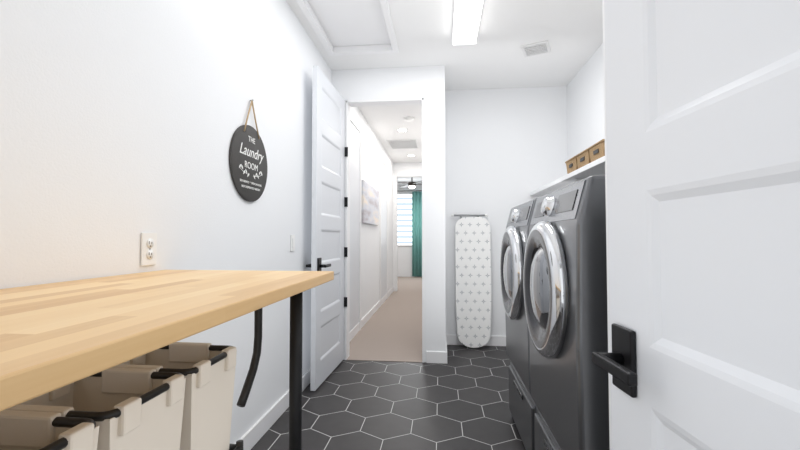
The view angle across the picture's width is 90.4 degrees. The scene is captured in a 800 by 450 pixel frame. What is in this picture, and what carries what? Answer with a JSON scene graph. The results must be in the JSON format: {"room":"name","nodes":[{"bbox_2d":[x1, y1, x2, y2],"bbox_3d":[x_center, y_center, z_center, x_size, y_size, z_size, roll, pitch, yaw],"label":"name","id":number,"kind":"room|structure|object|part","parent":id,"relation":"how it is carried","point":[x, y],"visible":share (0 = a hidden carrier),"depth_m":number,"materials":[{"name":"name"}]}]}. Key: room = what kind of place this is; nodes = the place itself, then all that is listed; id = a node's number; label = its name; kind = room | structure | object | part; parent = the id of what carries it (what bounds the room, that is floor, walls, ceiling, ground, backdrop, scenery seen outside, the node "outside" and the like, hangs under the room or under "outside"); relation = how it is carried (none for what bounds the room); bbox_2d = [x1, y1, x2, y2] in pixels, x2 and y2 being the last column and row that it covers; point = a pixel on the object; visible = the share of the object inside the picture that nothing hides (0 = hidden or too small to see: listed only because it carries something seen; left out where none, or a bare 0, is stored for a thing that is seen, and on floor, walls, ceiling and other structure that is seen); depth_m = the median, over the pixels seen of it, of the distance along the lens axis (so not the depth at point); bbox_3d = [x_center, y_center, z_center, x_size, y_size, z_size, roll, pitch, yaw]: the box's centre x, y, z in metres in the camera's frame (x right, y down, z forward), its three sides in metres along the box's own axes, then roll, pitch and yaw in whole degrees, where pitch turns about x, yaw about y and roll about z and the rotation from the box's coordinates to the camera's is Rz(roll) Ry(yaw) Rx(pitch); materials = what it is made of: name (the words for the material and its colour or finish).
{"room":"laundry room","nodes":[
{"label":"laundry room","id":0,"kind":"room"},
{"bbox_2d":[0,0,392,443],"bbox_3d":[-0.681,-0.105,3.944,0.152,2.740,9.100,0,-2,6],"label":"wall","id":1,"kind":"structure","parent":0,"point":[119,119],"depth_m":1.52,"materials":[{"name":"white paint"}]},
{"bbox_2d":[141,232,156,265],"bbox_3d":[-0.888,0.085,1.407,0.009,0.116,0.072,0,-2,6],"label":"outlet","id":2,"kind":"object","parent":1,"relation":"attached to","point":[148,240],"visible":1,"depth_m":1.40,"materials":[{"name":"white plastic"}]},
{"bbox_2d":[229,99,266,201],"bbox_3d":[-0.807,-0.405,2.151,0.022,0.558,0.410,0,-2,6],"label":"sign","id":3,"kind":"object","parent":1,"relation":"attached to","point":[247,154],"visible":1,"depth_m":2.12,"materials":[{"name":"black wood"}]},
{"bbox_2d":[235,368,310,449],"bbox_3d":[-0.832,1.150,1.914,0.014,0.105,3.620,0,-2,6],"label":"baseboard","id":4,"kind":"structure","parent":1,"relation":"attached to","point":[254,434],"depth_m":2.36,"materials":[{"name":"white wood"}]},
{"bbox_2d":[290,235,294,250],"bbox_3d":[-0.748,0.126,2.777,0.010,0.116,0.072,0,-2,6],"label":"light switch","id":5,"kind":"object","parent":1,"relation":"attached to","point":[292,244],"visible":1,"depth_m":2.76,"materials":[{"name":"white plastic"}]},
{"bbox_2d":[296,0,333,55],"bbox_3d":[-0.642,-1.518,2.989,0.049,0.054,0.970,0,-2,6],"label":"trim","id":6,"kind":"structure","parent":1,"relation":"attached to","point":[304,5],"depth_m":2.98,"materials":[{"name":"white"}]},
{"bbox_2d":[350,114,361,330],"bbox_3d":[-0.534,0.034,4.543,0.020,2.500,0.830,0,-2,6],"label":"door frame","id":7,"kind":"structure","parent":1,"relation":"attached to","point":[354,133],"depth_m":4.67,"materials":[{"name":"white wood"}]},
{"bbox_2d":[333,45,392,55],"bbox_3d":[-0.316,-1.505,3.418,0.520,0.054,0.049,0,-2,6],"label":"trim","id":8,"kind":"structure","parent":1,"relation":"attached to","point":[373,49],"depth_m":3.40,"materials":[{"name":"white wood"}]},
{"bbox_2d":[361,180,378,224],"bbox_3d":[-0.414,-0.282,5.647,0.033,0.540,1.270,0,-2,6],"label":"picture","id":9,"kind":"object","parent":1,"relation":"attached to","point":[369,194],"visible":0.92,"depth_m":5.44},
{"bbox_2d":[350,286,393,340],"bbox_3d":[-0.372,1.281,6.125,0.014,0.105,4.615,0,-2,6],"label":"baseboard","id":10,"kind":"structure","parent":1,"relation":"attached to","point":[356,329],"depth_m":5.46,"materials":[{"name":"white wood"}]},
{"bbox_2d":[379,156,387,306],"bbox_3d":[-0.283,0.111,7.014,0.020,2.500,0.920,0,-2,6],"label":"door frame","id":11,"kind":"structure","parent":1,"relation":"attached to","point":[383,167],"depth_m":6.97,"materials":[{"name":"white wood"}]},
{"bbox_2d":[331,66,423,359],"bbox_3d":[-0.211,-0.110,3.771,0.882,2.740,0.120,0,-2,6],"label":"wall","id":12,"kind":"structure","parent":0,"point":[398,82],"depth_m":3.75,"materials":[{"name":"white paint"}]},
{"bbox_2d":[310,66,347,390],"bbox_3d":[-0.576,0.021,3.347,0.067,2.428,0.779,0,-2,8],"label":"hall door","id":13,"kind":"structure","parent":12,"relation":"in","point":[328,106],"depth_m":3.25,"materials":[{"name":"white wood"}]},
{"bbox_2d":[317,258,321,270],"bbox_3d":[-0.612,0.311,3.013,0.011,0.124,0.072,0,-2,8],"label":"door lever","id":14,"kind":"object","parent":13,"relation":"attached to","point":[319,260],"depth_m":3.00,"materials":[{"name":"black metal"}]},
{"bbox_3d":[-0.509,0.718,3.705,0.033,0.090,0.007,0,-2,6],"label":"hall door hinge","id":15,"kind":"part","parent":13,"relation":"part of","materials":[{"name":"black metal"}]},
{"bbox_3d":[-0.509,0.253,3.720,0.033,0.090,0.007,0,-2,6],"label":"hall door hinge","id":16,"kind":"part","parent":13,"relation":"part of","materials":[{"name":"black metal"}]},
{"bbox_3d":[-0.509,-0.216,3.735,0.033,0.090,0.007,0,-2,6],"label":"hall door hinge","id":17,"kind":"part","parent":13,"relation":"part of","materials":[{"name":"black metal"}]},
{"bbox_3d":[-0.509,-0.691,3.749,0.033,0.090,0.007,0,-2,6],"label":"hall door hinge","id":18,"kind":"part","parent":13,"relation":"part of","materials":[{"name":"black metal"}]},
{"bbox_2d":[345,98,423,362],"bbox_3d":[-0.141,0.039,3.759,0.741,2.440,0.128,0,-2,6],"label":"door frame","id":19,"kind":"structure","parent":12,"relation":"attached to","point":[347,143],"depth_m":3.75,"materials":[{"name":"white wood"}]},
{"bbox_2d":[426,351,445,363],"bbox_3d":[0.328,1.203,3.608,0.176,0.105,0.014,0,-2,6],"label":"baseboard","id":20,"kind":"structure","parent":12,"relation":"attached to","point":[431,356],"depth_m":3.60,"materials":[{"name":"white wood"}]},
{"bbox_2d":[347,277,425,362],"bbox_3d":[-0.024,1.409,7.644,4.800,0.064,7.955,0,-2,6],"label":"floor","id":21,"kind":"structure","parent":0,"point":[393,333],"depth_m":4.86,"materials":[{"name":"beige carpet"}]},
{"bbox_2d":[251,360,525,449],"bbox_3d":[0.299,1.217,1.422,2.605,0.060,4.365,0,-2,6],"label":"floor","id":22,"kind":"structure","parent":0,"point":[360,405],"depth_m":2.61,"materials":[{"name":"grey tile"}]},
{"bbox_2d":[0,308,262,449],"bbox_3d":[-0.735,0.688,0.983,0.373,0.969,0.970,0,-2,6],"label":"laundry hamper","id":23,"kind":"object","parent":22,"relation":"on","point":[177,395],"visible":0.79,"depth_m":1.05,"materials":[{"name":"beige fabric"}]},
{"bbox_3d":[-0.528,0.911,1.302,0.023,0.395,0.023,0,-2,6],"label":"post","id":24,"kind":"part","parent":23,"relation":"part of","materials":[{"name":"grey metal"}]},
{"bbox_3d":[-0.693,0.414,1.402,0.373,0.395,0.146,0,-2,6],"label":"handle","id":25,"kind":"part","parent":23,"relation":"part of","materials":[{"name":"grey"}]},
{"bbox_2d":[0,270,333,449],"bbox_3d":[-0.627,0.656,0.773,0.648,1.021,1.349,0,-2,6],"label":"table","id":26,"kind":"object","parent":22,"relation":"on","point":[53,336],"depth_m":0.67,"materials":[{"name":"beige wood"}]},
{"bbox_3d":[-0.351,0.688,1.332,0.042,0.968,0.042,0,-2,6],"label":"leg","id":27,"kind":"part","parent":26,"relation":"part of","materials":[{"name":"black metal"}]},
{"bbox_2d":[500,198,536,449],"bbox_3d":[1.058,0.538,2.194,0.936,1.345,0.685,0,-2,6],"label":"washing machine","id":28,"kind":"object","parent":22,"relation":"on","point":[522,407],"visible":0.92,"depth_m":2.11,"materials":[{"name":"grey metal"}]},
{"bbox_3d":[0.659,-0.051,2.273,0.050,0.089,0.092,0,-2,6],"label":"knob","id":29,"kind":"part","parent":28,"relation":"part of","materials":[{"name":"silver metal"}]},
{"bbox_3d":[0.677,1.024,2.218,0.028,0.275,0.645,0,-2,6],"label":"drawer","id":30,"kind":"part","parent":28,"relation":"part of","materials":[{"name":"grey metal"}]},
{"bbox_2d":[523,175,609,449],"bbox_3d":[0.988,0.517,1.503,0.936,1.345,0.685,0,-2,6],"label":"washer","id":31,"kind":"object","parent":22,"relation":"on","point":[565,269],"visible":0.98,"depth_m":1.30,"materials":[{"name":"grey metal"}]},
{"bbox_3d":[0.607,1.003,1.527,0.028,0.275,0.645,0,-2,6],"label":"drawer","id":32,"kind":"part","parent":31,"relation":"part of","materials":[{"name":"grey metal"}]},
{"bbox_3d":[0.589,-0.072,1.582,0.050,0.089,0.092,0,-2,6],"label":"knob","id":33,"kind":"part","parent":31,"relation":"part of","materials":[{"name":"silver metal"}]},
{"bbox_2d":[393,163,396,290],"bbox_3d":[-0.100,0.038,8.517,0.080,2.740,0.120,0,-2,6],"label":"wall","id":34,"kind":"structure","parent":0,"point":[394,164],"depth_m":8.46,"materials":[{"name":"white paint"}]},
{"bbox_2d":[397,246,420,276],"bbox_3d":[0.323,1.044,11.560,0.900,0.920,0.120,0,-2,6],"label":"wall","id":35,"kind":"structure","parent":0,"point":[404,253],"depth_m":11.52,"materials":[{"name":"white paint"}]},
{"bbox_2d":[397,194,411,244],"bbox_3d":[0.321,-0.156,11.577,0.900,1.480,0.020,0,-2,6],"label":"bedroom window","id":36,"kind":"structure","parent":35,"relation":"in","point":[404,201],"depth_m":11.59,"materials":[{"name":"white glass"}]},
{"bbox_2d":[397,162,421,176],"bbox_3d":[0.248,-1.183,8.519,0.620,0.300,0.120,0,-2,6],"label":"wall","id":37,"kind":"structure","parent":0,"point":[409,169],"depth_m":8.46,"materials":[{"name":"white paint"}]},
{"bbox_2d":[397,182,421,193],"bbox_3d":[0.323,-1.065,11.626,0.900,0.340,0.120,0,-2,6],"label":"wall","id":38,"kind":"structure","parent":0,"point":[400,190],"depth_m":11.58,"materials":[{"name":"white paint"}]},
{"bbox_2d":[408,190,421,276],"bbox_3d":[0.452,0.236,11.375,1.800,2.462,0.091,0,-2,6],"label":"curtain","id":39,"kind":"object","parent":38,"relation":"hanging from","point":[416,196],"visible":0.65,"depth_m":11.37,"materials":[{"name":"teal fabric"}]},
{"bbox_2d":[424,66,432,362],"bbox_3d":[0.265,-0.112,3.723,0.076,2.740,0.120,0,-2,6],"label":"wall","id":40,"kind":"structure","parent":0,"point":[428,334],"depth_m":3.66,"materials":[{"name":"white paint"}]},
{"bbox_2d":[432,65,445,351],"bbox_3d":[0.596,-0.040,6.007,0.120,2.740,4.735,0,-2,6],"label":"wall","id":41,"kind":"structure","parent":0,"point":[438,72],"depth_m":3.65,"materials":[{"name":"white paint"}]},
{"bbox_2d":[286,0,602,182],"bbox_3d":[-0.194,-1.475,5.557,5.100,0.100,12.320,0,-2,6],"label":"ceiling","id":42,"kind":"structure","parent":0,"point":[423,29],"depth_m":3.38,"materials":[{"name":"white paint"}]},
{"bbox_2d":[307,0,390,46],"bbox_3d":[-0.363,-1.589,2.963,0.560,0.075,0.920,0,-2,6],"label":"panel","id":43,"kind":"object","parent":42,"relation":"in","point":[344,22],"visible":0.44,"depth_m":3.02,"materials":[{"name":"white"}]},
{"bbox_2d":[380,0,398,52],"bbox_3d":[-0.084,-1.520,2.932,0.049,0.054,0.970,0,-2,6],"label":"trim","id":44,"kind":"structure","parent":42,"relation":"attached to","point":[384,3],"depth_m":2.96,"materials":[{"name":"white wood"}]},
{"bbox_2d":[386,139,418,148],"bbox_3d":[0.052,-1.380,6.796,0.500,0.012,0.620,0,-2,6],"label":"ceiling vent","id":45,"kind":"object","parent":42,"relation":"in","point":[409,143],"visible":1,"depth_m":6.79,"materials":[{"name":"white metal"}]},
{"bbox_2d":[397,128,407,131],"bbox_3d":[0.032,-1.411,5.904,0.170,0.006,0.170,0,-2,6],"label":"recessed light","id":46,"kind":"object","parent":42,"relation":"in","point":[400,129],"visible":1,"depth_m":5.92,"materials":[{"name":"white plastic"}]},
{"bbox_2d":[404,116,413,121],"bbox_3d":[0.123,-1.415,5.311,0.136,0.035,0.136,0,-2,6],"label":"smoke detector","id":47,"kind":"object","parent":42,"relation":"attached to","point":[409,118],"visible":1,"depth_m":5.27,"materials":[{"name":"white plastic"}]},
{"bbox_2d":[397,177,421,187],"bbox_3d":[0.304,-1.104,10.060,1.014,0.359,1.014,-1,-2,22],"label":"ceiling fan","id":48,"kind":"object","parent":42,"relation":"hanging from","point":[411,184],"visible":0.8,"depth_m":9.99,"materials":[{"name":"grey"}]},
{"bbox_2d":[452,0,483,45],"bbox_3d":[0.447,-1.476,2.520,0.192,0.088,1.234,0,-2,6],"label":"ceiling light","id":49,"kind":"object","parent":42,"relation":"attached to","point":[467,13],"visible":1,"depth_m":2.83,"materials":[{"name":"white plastic"}]},
{"bbox_2d":[521,40,550,56],"bbox_3d":[1.151,-1.487,3.359,0.215,0.012,0.215,-1,-2,26],"label":"ceiling vent","id":50,"kind":"object","parent":42,"relation":"in","point":[543,47],"visible":1,"depth_m":3.35,"materials":[{"name":"white metal"}]},
{"bbox_2d":[447,345,510,364],"bbox_3d":[1.154,1.295,3.909,1.407,0.060,0.759,0,-2,6],"label":"floor","id":51,"kind":"structure","parent":0,"point":[456,354],"depth_m":3.84,"materials":[{"name":"black tile"}]},
{"bbox_2d":[451,214,490,347],"bbox_3d":[0.740,0.571,4.139,0.408,1.377,0.129,0,-2,6],"label":"ironing board","id":52,"kind":"object","parent":51,"relation":"on","point":[472,234],"visible":1,"depth_m":4.11,"materials":[{"name":"white fabric"}]},
{"bbox_2d":[445,86,567,335],"bbox_3d":[1.127,-0.094,4.277,1.287,2.740,0.120,0,-2,6],"label":"wall","id":53,"kind":"structure","parent":0,"point":[504,145],"depth_m":4.24,"materials":[{"name":"white paint"}]},
{"bbox_2d":[446,335,505,345],"bbox_3d":[1.127,1.220,4.168,1.273,0.105,0.014,0,-2,6],"label":"baseboard","id":54,"kind":"structure","parent":53,"relation":"attached to","point":[451,339],"depth_m":4.18,"materials":[{"name":"white wood"}]},
{"bbox_2d":[567,43,604,159],"bbox_3d":[1.574,-0.174,1.718,0.120,2.740,5.124,0,-2,6],"label":"wall","id":55,"kind":"structure","parent":0,"point":[585,91],"depth_m":3.63,"materials":[{"name":"white paint"}]},
{"bbox_2d":[530,156,604,199],"bbox_3d":[1.407,-0.276,2.631,0.390,0.224,3.100,0,-2,6],"label":"wall shelf","id":56,"kind":"object","parent":55,"relation":"attached to","point":[597,167],"visible":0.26,"depth_m":2.89,"materials":[{"name":"white wood"}]},
{"bbox_2d":[565,156,577,173],"bbox_3d":[1.465,-0.445,3.058,0.300,0.140,0.242,0,-2,6],"label":"basket","id":57,"kind":"object","parent":56,"relation":"on","point":[571,164],"visible":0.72,"depth_m":3.05,"materials":[{"name":"wicker"}]},
{"bbox_2d":[576,148,590,168],"bbox_3d":[1.440,-0.453,2.809,0.300,0.140,0.242,0,-2,6],"label":"basket","id":58,"kind":"object","parent":56,"relation":"on","point":[583,158],"visible":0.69,"depth_m":2.80,"materials":[{"name":"wicker"}]},
{"bbox_2d":[588,139,604,161],"bbox_3d":[1.414,-0.460,2.561,0.300,0.140,0.242,0,-2,6],"label":"basket","id":59,"kind":"object","parent":56,"relation":"on","point":[597,150],"visible":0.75,"depth_m":2.55,"materials":[{"name":"wicker"}]},
{"bbox_2d":[602,0,610,449],"bbox_3d":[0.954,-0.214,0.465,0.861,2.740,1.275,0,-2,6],"label":"door frame","id":60,"kind":"structure","parent":0,"point":[602,0],"depth_m":1.13,"materials":[{"name":"white paint"}]},
{"bbox_2d":[604,0,799,449],"bbox_3d":[0.457,-0.070,0.441,0.036,2.428,0.810,0,-2,0],"label":"entry door","id":61,"kind":"structure","parent":60,"relation":"in","point":[703,96],"depth_m":0.58,"materials":[{"name":"white wood"}]},
{"bbox_2d":[611,323,636,397],"bbox_3d":[0.436,0.261,0.774,0.011,0.124,0.072,0,-2,0],"label":"plate","id":62,"kind":"object","parent":61,"relation":"attached to","point":[623,339],"depth_m":0.76,"materials":[{"name":"black metal"}]},
{"bbox_2d":[597,353,623,364],"bbox_3d":[0.407,0.261,0.774,0.047,0.024,0.024,0,-2,0],"label":"door lever","id":63,"kind":"object","parent":62,"relation":"attached to","point":[617,357],"depth_m":0.77,"materials":[{"name":"black metal"}]},
{"bbox_2d":[592,352,637,386],"bbox_3d":[0.387,0.260,0.723,0.016,0.022,0.132,0,-2,0],"label":"door lever","id":64,"kind":"object","parent":62,"relation":"attached to","point":[625,375],"depth_m":0.70,"materials":[{"name":"black metal"}]}
]}

